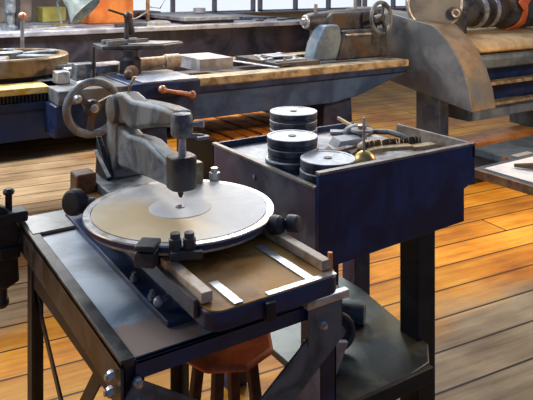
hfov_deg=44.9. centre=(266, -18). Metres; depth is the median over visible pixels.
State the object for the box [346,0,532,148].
large lathe
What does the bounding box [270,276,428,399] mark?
shelf
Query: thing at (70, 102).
lathe
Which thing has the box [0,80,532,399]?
floor
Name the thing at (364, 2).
window
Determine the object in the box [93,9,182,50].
tray
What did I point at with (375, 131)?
leather strap
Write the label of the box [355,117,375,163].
can
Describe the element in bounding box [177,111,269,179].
base cabinet
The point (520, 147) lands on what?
machine base
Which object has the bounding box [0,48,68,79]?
spoked wheel
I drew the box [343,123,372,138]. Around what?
grinder
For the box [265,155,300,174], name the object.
disc
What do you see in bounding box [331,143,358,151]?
file
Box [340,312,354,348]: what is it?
pulley wheel
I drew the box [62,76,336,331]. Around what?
machine
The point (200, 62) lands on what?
block
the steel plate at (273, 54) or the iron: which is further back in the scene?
the steel plate at (273, 54)
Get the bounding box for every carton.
[0,0,31,22]
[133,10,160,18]
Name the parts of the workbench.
plate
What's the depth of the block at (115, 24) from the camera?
6.34 m
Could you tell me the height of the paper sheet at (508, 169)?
0.004 m
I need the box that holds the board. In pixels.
[235,55,319,67]
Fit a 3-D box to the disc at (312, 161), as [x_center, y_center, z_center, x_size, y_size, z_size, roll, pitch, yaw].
[0.209,0.612,2.195,0.189,0.040,0.189,0,0,-33]
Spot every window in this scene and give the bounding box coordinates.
[161,0,255,12]
[257,0,361,10]
[362,0,405,7]
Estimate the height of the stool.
0.612 m
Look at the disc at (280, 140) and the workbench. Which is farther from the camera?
the workbench
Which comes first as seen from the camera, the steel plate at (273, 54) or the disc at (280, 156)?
the disc at (280, 156)
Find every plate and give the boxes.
[138,12,238,23]
[261,53,292,56]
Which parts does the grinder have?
plate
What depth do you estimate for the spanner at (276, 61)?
5.08 m
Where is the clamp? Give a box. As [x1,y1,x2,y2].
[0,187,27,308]
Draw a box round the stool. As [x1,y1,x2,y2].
[186,333,272,399]
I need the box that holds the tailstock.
[300,0,392,60]
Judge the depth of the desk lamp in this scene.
6.36 m
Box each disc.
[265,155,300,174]
[267,130,317,151]
[268,145,318,162]
[270,106,316,123]
[270,119,316,130]
[270,128,316,133]
[300,150,355,174]
[300,167,315,184]
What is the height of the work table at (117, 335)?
0.815 m
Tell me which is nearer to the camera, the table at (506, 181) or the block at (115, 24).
the table at (506, 181)
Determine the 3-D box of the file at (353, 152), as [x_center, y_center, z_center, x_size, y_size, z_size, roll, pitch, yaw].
[0.376,0.658,2.557,0.024,0.024,0.200,0,0,37]
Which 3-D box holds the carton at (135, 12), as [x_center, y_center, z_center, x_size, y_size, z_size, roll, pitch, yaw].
[-1.637,0.392,8.029,0.500,0.083,0.450,0,0,-33]
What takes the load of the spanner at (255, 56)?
on the board
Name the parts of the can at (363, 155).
rod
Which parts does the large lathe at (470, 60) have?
leg, bed rail, bed rail, leg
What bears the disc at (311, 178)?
on the tool cart
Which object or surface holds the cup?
on the plate at (176, 17)
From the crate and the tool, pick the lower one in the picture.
the tool
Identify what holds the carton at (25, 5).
on the workbench
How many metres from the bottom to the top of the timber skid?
0.120 m
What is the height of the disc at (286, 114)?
0.036 m
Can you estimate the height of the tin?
0.163 m
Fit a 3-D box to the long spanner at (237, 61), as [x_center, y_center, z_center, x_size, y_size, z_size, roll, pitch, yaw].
[-0.195,0.625,5.113,0.774,0.039,0.073,0,0,39]
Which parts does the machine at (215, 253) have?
clamp knob, arm, arm, rail, cross handle, support plate, plate, guide rail, clamp knob, clamp knob, guide rail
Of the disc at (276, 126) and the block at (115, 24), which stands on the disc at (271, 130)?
the disc at (276, 126)
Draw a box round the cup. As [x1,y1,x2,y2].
[193,8,205,13]
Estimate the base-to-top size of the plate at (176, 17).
0.068 m
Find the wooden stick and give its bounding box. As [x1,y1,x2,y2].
[337,117,368,136]
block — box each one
[0,76,48,84]
[114,23,123,26]
[133,22,146,26]
[180,52,232,71]
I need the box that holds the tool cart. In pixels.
[212,122,475,399]
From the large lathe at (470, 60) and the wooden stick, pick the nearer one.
the wooden stick
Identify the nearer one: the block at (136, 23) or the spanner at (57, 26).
the spanner at (57, 26)
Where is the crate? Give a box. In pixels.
[79,0,132,23]
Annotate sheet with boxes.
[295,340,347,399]
[484,157,532,182]
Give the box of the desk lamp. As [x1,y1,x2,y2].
[52,0,99,26]
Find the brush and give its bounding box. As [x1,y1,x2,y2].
[365,136,437,153]
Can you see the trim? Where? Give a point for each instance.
(289, 11)
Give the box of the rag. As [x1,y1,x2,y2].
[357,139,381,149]
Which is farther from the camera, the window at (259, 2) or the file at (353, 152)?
the window at (259, 2)
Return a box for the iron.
[330,129,342,134]
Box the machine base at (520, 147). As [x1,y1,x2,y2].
[470,135,532,184]
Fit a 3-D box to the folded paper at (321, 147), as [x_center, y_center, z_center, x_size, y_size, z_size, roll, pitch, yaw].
[0.211,0.655,2.536,0.060,0.030,0.110,0,0,28]
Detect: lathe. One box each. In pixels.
[0,12,408,172]
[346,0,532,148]
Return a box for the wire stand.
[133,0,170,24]
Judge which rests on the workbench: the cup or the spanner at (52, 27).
the spanner at (52, 27)
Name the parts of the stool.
leg, leg, seat, leg, leg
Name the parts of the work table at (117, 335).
leg, plate, leg, leg, rail, gusset plate, leg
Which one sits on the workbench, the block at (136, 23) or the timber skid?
the block at (136, 23)
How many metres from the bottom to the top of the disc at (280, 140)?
0.040 m
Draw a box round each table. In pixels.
[18,210,349,399]
[475,154,532,195]
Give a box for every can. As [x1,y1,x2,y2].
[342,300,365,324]
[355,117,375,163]
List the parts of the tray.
lever, plate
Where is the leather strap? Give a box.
[371,129,429,150]
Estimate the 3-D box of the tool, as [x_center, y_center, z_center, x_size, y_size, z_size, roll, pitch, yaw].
[1.301,0.828,2.928,0.340,0.031,0.072,0,0,-1]
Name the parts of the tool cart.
leg, panel, leg, leg, panel, leg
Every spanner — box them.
[24,27,60,30]
[34,26,73,27]
[233,60,279,68]
[243,17,276,18]
[254,55,266,60]
[275,58,306,62]
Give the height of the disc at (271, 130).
0.036 m
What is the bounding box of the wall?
[32,0,405,35]
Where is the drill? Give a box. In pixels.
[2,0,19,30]
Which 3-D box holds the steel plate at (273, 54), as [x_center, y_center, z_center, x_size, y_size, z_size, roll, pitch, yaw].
[0.084,0.596,5.324,0.180,0.006,0.200,0,0,-33]
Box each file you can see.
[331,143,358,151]
[346,149,360,155]
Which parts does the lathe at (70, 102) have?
stop lever, crank knob, tool post, lever rod, leg, saddle plate, feed lever, leg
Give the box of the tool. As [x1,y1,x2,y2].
[514,163,532,168]
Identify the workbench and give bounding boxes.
[0,14,309,117]
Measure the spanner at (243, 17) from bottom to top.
0.014 m
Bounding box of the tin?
[36,6,65,21]
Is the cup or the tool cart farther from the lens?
the cup
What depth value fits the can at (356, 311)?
2.39 m
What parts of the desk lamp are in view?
arm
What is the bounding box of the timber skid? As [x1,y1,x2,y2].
[453,124,532,146]
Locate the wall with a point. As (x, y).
(35, 3)
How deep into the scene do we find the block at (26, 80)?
4.10 m
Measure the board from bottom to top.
0.033 m
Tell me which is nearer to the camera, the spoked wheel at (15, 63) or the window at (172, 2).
the spoked wheel at (15, 63)
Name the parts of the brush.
handle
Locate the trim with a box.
[208,7,405,13]
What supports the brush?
on the tool cart
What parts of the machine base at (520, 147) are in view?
label plate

